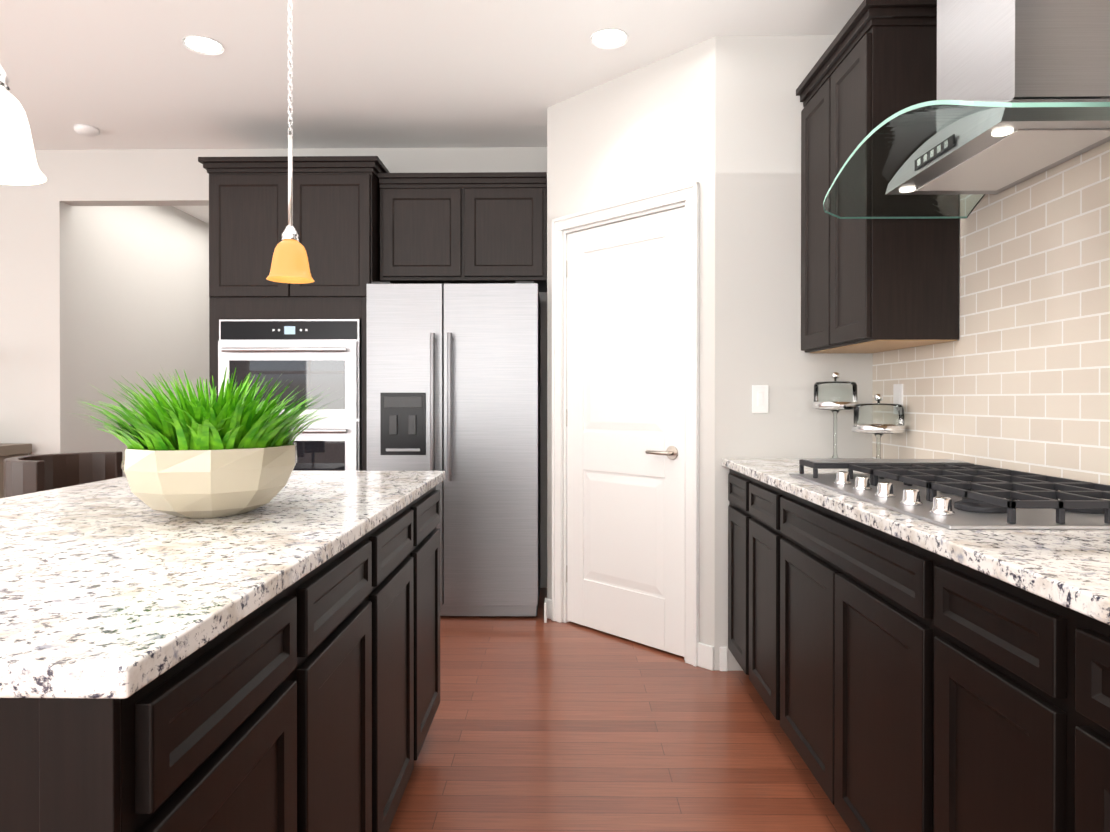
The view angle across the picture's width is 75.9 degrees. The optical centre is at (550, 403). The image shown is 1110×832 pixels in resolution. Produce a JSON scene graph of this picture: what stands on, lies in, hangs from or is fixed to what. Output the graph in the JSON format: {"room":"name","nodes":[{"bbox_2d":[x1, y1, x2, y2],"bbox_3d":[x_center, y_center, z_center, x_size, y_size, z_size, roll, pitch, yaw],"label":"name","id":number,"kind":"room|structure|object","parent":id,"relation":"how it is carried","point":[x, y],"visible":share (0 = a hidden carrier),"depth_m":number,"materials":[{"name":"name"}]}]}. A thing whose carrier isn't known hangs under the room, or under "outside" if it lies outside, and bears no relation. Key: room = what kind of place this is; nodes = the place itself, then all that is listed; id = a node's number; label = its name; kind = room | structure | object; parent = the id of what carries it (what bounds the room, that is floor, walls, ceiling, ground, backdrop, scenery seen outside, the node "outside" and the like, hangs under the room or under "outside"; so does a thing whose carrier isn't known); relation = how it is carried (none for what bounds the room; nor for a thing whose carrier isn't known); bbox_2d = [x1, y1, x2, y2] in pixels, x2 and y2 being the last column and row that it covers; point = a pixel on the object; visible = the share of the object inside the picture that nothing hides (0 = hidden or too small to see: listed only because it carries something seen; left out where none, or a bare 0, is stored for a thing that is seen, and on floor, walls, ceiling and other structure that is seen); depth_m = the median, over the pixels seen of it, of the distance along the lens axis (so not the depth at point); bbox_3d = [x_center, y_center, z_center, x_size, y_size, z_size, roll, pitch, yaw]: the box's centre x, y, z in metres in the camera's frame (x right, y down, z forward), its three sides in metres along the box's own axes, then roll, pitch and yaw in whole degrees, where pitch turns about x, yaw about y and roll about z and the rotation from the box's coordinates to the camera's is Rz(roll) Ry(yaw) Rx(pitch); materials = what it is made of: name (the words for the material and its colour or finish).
{"room":"kitchen","nodes":[
{"label":"kitchen","id":0,"kind":"room"},
{"bbox_2d":[0,143,775,590],"bbox_3d":[-2.017,-0.219,4.521,6.870,2.740,0.120,0,0,1],"label":"wall","id":1,"kind":"structure","parent":0,"point":[104,265],"depth_m":4.48,"materials":[{"name":"grey paint"}]},
{"bbox_2d":[378,172,546,291],"bbox_3d":[-0.485,-0.983,4.187,0.935,0.590,0.487,0,0,1],"label":"upper cabinet","id":2,"kind":"object","parent":1,"relation":"attached to","point":[465,228],"visible":0.92,"depth_m":3.97,"materials":[{"name":"brown wood"}]},
{"bbox_2d":[544,598,727,670],"bbox_3d":[-2.323,1.095,5.116,6.240,0.105,3.994,0,0,1],"label":"baseboard","id":3,"kind":"structure","parent":1,"relation":"attached to","point":[705,656],"depth_m":3.10,"materials":[{"name":"white wood"}]},
{"bbox_2d":[752,385,768,412],"bbox_3d":[0.905,-0.017,3.071,0.070,0.120,0.009,0,0,1],"label":"light switch","id":4,"kind":"object","parent":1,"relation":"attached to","point":[760,393],"visible":1,"depth_m":3.07,"materials":[{"name":"white plastic"}]},
{"bbox_2d":[0,0,863,223],"bbox_3d":[-2.072,-1.605,1.705,7.090,0.060,11.000,0,0,1],"label":"ceiling","id":5,"kind":"structure","parent":0,"point":[128,74],"depth_m":3.31,"materials":[{"name":"white paint"}]},
{"bbox_2d":[0,65,46,184],"bbox_3d":[-0.920,-0.975,1.160,0.160,1.191,0.160,0,0,1],"label":"pendant light","id":6,"kind":"object","parent":5,"relation":"hanging from","point":[18,164],"visible":1,"depth_m":1.16,"materials":[{"name":"white"}]},
{"bbox_2d":[74,124,98,136],"bbox_3d":[-2.679,-1.572,4.115,0.124,0.030,0.124,0,0,1],"label":"smoke detector","id":7,"kind":"object","parent":5,"relation":"attached to","point":[86,130],"visible":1,"depth_m":4.08,"materials":[{"name":"white plastic"}]},
{"bbox_2d":[182,35,223,54],"bbox_3d":[-1.534,-1.580,3.147,0.169,0.004,0.169,0,0,-5],"label":"recessed light","id":8,"kind":"object","parent":5,"relation":"in","point":[201,45],"depth_m":3.15,"materials":[{"name":"white"}]},
{"bbox_2d":[266,0,313,283],"bbox_3d":[-0.909,-1.004,2.490,0.160,1.147,0.160,0,0,1],"label":"pendant light","id":9,"kind":"object","parent":5,"relation":"hanging from","point":[290,263],"visible":1,"depth_m":2.48,"materials":[{"name":"orange"}]},
{"bbox_2d":[590,28,628,48],"bbox_3d":[0.255,-1.579,3.088,0.169,0.004,0.169,0,0,-5],"label":"recessed light","id":10,"kind":"object","parent":5,"relation":"in","point":[610,38],"depth_m":3.09,"materials":[{"name":"white"}]},
{"bbox_2d":[388,588,850,831],"bbox_3d":[-2.072,1.195,1.719,7.090,0.060,11.000,0,0,1],"label":"floor","id":11,"kind":"structure","parent":0,"point":[538,724],"depth_m":2.42,"materials":[{"name":"brown wood"}]},
{"bbox_2d":[0,443,31,497],"bbox_3d":[-3.752,0.702,4.218,1.050,0.900,0.450,0,0,1],"label":"console table","id":12,"kind":"object","parent":11,"relation":"on","point":[8,450],"visible":0.27,"depth_m":4.26,"materials":[{"name":"brown wood"}]},
{"bbox_2d":[3,452,122,497],"bbox_3d":[-1.735,0.679,2.631,0.445,0.966,0.469,0,0,1],"label":"bar stool","id":13,"kind":"object","parent":11,"relation":"on","point":[27,474],"visible":0.08,"depth_m":2.73,"materials":[{"name":"black leather"}]},
{"bbox_2d":[0,569,315,831],"bbox_3d":[-0.758,0.725,0.938,0.702,0.888,0.459,0,0,1],"label":"base cabinet","id":14,"kind":"object","parent":11,"relation":"on","point":[309,702],"depth_m":0.82,"materials":[{"name":"brown wood"}]},
{"bbox_2d":[0,471,444,698],"bbox_3d":[-0.903,0.262,1.616,1.030,0.032,1.860,0,0,1],"label":"countertop","id":15,"kind":"structure","parent":14,"relation":"on","point":[115,588],"depth_m":1.08,"materials":[{"name":"stone"}]},
{"bbox_2d":[67,367,338,517],"bbox_3d":[-0.754,0.081,1.596,0.617,0.329,0.584,0,0,1],"label":"potted plant","id":16,"kind":"object","parent":15,"relation":"on","point":[229,452],"visible":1,"depth_m":1.46,"materials":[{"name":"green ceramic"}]},
{"bbox_2d":[198,156,389,470],"bbox_3d":[-1.419,-0.092,4.156,0.978,2.490,0.587,0,0,1],"label":"tall cabinet","id":17,"kind":"object","parent":11,"relation":"on","point":[336,212],"visible":0.27,"depth_m":3.89,"materials":[{"name":"brown wood"}]},
{"bbox_2d":[218,319,361,470],"bbox_3d":[-1.420,0.145,4.113,0.768,1.205,0.626,0,0,1],"label":"wall oven","id":18,"kind":"object","parent":17,"relation":"in","point":[315,357],"visible":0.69,"depth_m":3.85,"materials":[{"name":"silver metal"}]},
{"bbox_2d":[316,522,383,831],"bbox_3d":[-0.751,0.723,1.392,0.702,0.888,0.448,0,0,1],"label":"base cabinet","id":19,"kind":"object","parent":11,"relation":"on","point":[350,584],"depth_m":1.45,"materials":[{"name":"brown wood"}]},
{"bbox_2d":[384,497,419,831],"bbox_3d":[-0.744,0.721,1.840,0.702,0.888,0.448,0,0,1],"label":"base cabinet","id":20,"kind":"object","parent":11,"relation":"on","point":[402,529],"depth_m":1.90,"materials":[{"name":"brown wood"}]},
{"bbox_2d":[420,486,439,750],"bbox_3d":[-0.737,0.718,2.287,0.702,0.888,0.447,0,0,1],"label":"base cabinet","id":21,"kind":"object","parent":11,"relation":"on","point":[429,501],"depth_m":2.31,"materials":[{"name":"brown wood"}]},
{"bbox_2d":[366,281,539,615],"bbox_3d":[-0.514,0.247,4.064,0.906,1.788,0.744,0,0,1],"label":"refrigerator","id":22,"kind":"object","parent":11,"relation":"on","point":[453,381],"visible":0.83,"depth_m":3.76,"materials":[{"name":"grey metal"}]},
{"bbox_2d":[728,469,743,670],"bbox_3d":[1.070,0.715,2.888,0.638,0.888,0.372,0,0,1],"label":"base cabinet","id":23,"kind":"object","parent":11,"relation":"on","point":[735,479],"depth_m":2.90,"materials":[{"name":"brown wood"}]},
{"bbox_2d":[744,475,771,712],"bbox_3d":[1.064,0.717,2.510,0.638,0.888,0.384,0,0,1],"label":"base cabinet","id":24,"kind":"object","parent":11,"relation":"on","point":[757,494],"depth_m":2.58,"materials":[{"name":"brown wood"}]},
{"bbox_2d":[772,486,915,831],"bbox_3d":[1.054,0.721,1.843,0.638,0.888,0.950,0,0,1],"label":"base cabinet","id":25,"kind":"object","parent":11,"relation":"on","point":[900,685],"depth_m":1.77,"materials":[{"name":"brown wood"}]},
{"bbox_2d":[916,546,1043,831],"bbox_3d":[1.043,0.724,1.183,0.638,0.888,0.370,0,0,1],"label":"base cabinet","id":26,"kind":"object","parent":11,"relation":"on","point":[980,636],"depth_m":1.22,"materials":[{"name":"brown wood"}]},
{"bbox_2d":[1044,598,1109,831],"bbox_3d":[1.037,0.726,0.783,0.638,0.888,0.430,0,0,1],"label":"base cabinet","id":27,"kind":"object","parent":11,"relation":"on","point":[1076,644],"depth_m":0.99,"materials":[{"name":"brown wood"}]},
{"bbox_2d":[722,458,1109,624],"bbox_3d":[1.043,0.262,1.584,0.652,0.032,2.977,0,0,1],"label":"countertop","id":28,"kind":"structure","parent":27,"relation":"on","point":[1069,569],"depth_m":1.26,"materials":[{"name":"stone"}]},
{"bbox_2d":[812,372,858,458],"bbox_3d":[1.173,0.056,2.932,0.180,0.365,0.180,0,0,1],"label":"cake stand","id":29,"kind":"object","parent":28,"relation":"on","point":[816,404],"visible":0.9,"depth_m":2.93,"materials":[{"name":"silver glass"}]},
{"bbox_2d":[852,394,905,458],"bbox_3d":[1.286,0.102,2.791,0.194,0.275,0.194,0,0,1],"label":"cake stand","id":30,"kind":"object","parent":28,"relation":"on","point":[879,429],"visible":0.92,"depth_m":2.78,"materials":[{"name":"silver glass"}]},
{"bbox_2d":[789,459,1109,529],"bbox_3d":[1.059,0.215,1.875,0.545,0.058,0.980,0,0,1],"label":"cooktop","id":31,"kind":"object","parent":28,"relation":"in","point":[950,494],"visible":1,"depth_m":1.67,"materials":[{"name":"silver metal"}]},
{"bbox_2d":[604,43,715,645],"bbox_3d":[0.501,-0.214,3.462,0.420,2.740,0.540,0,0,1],"label":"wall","id":32,"kind":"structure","parent":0,"point":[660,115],"depth_m":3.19,"materials":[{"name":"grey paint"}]},
{"bbox_2d":[552,182,698,666],"bbox_3d":[0.367,0.093,3.489,0.125,2.127,0.911,0,0,-44],"label":"door frame","id":33,"kind":"structure","parent":32,"relation":"attached to","point":[688,193],"depth_m":3.33,"materials":[{"name":"white wood"}]},
{"bbox_2d":[566,207,684,656],"bbox_3d":[0.354,0.130,3.482,0.562,2.028,0.550,0,0,1],"label":"pantry door","id":34,"kind":"structure","parent":32,"relation":"in","point":[625,425],"depth_m":3.44,"materials":[{"name":"white wood"}]},
{"bbox_2d":[776,111,959,458],"bbox_3d":[1.402,-0.198,0.342,0.100,2.740,8.370,0,0,1],"label":"wall","id":35,"kind":"structure","parent":0,"point":[802,431],"depth_m":3.07,"materials":[{"name":"grey paint"}]},
{"bbox_2d":[796,0,958,352],"bbox_3d":[1.215,-0.778,2.711,0.330,1.133,0.707,0,0,1],"label":"upper cabinet","id":36,"kind":"object","parent":35,"relation":"attached to","point":[874,285],"visible":0.83,"depth_m":2.41,"materials":[{"name":"brown wood"}]},
{"bbox_2d":[872,141,1109,499],"bbox_3d":[1.367,-0.444,1.576,0.008,1.379,2.979,0,0,1],"label":"tile backsplash","id":37,"kind":"structure","parent":35,"relation":"attached to","point":[1016,377],"depth_m":2.06,"materials":[{"name":"beige tile"}]},
{"bbox_2d":[893,384,902,413],"bbox_3d":[1.378,-0.015,2.824,0.010,0.120,0.070,0,0,1],"label":"electrical outlet","id":38,"kind":"object","parent":37,"relation":"attached to","point":[897,393],"visible":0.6,"depth_m":2.82,"materials":[{"name":"white plastic"}]},
{"bbox_2d":[823,0,1109,218],"bbox_3d":[1.119,-1.090,1.902,0.495,0.966,0.900,0,0,1],"label":"range hood","id":39,"kind":"object","parent":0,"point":[1023,90],"visible":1,"depth_m":1.81,"materials":[{"name":"silver metal"}]}
]}

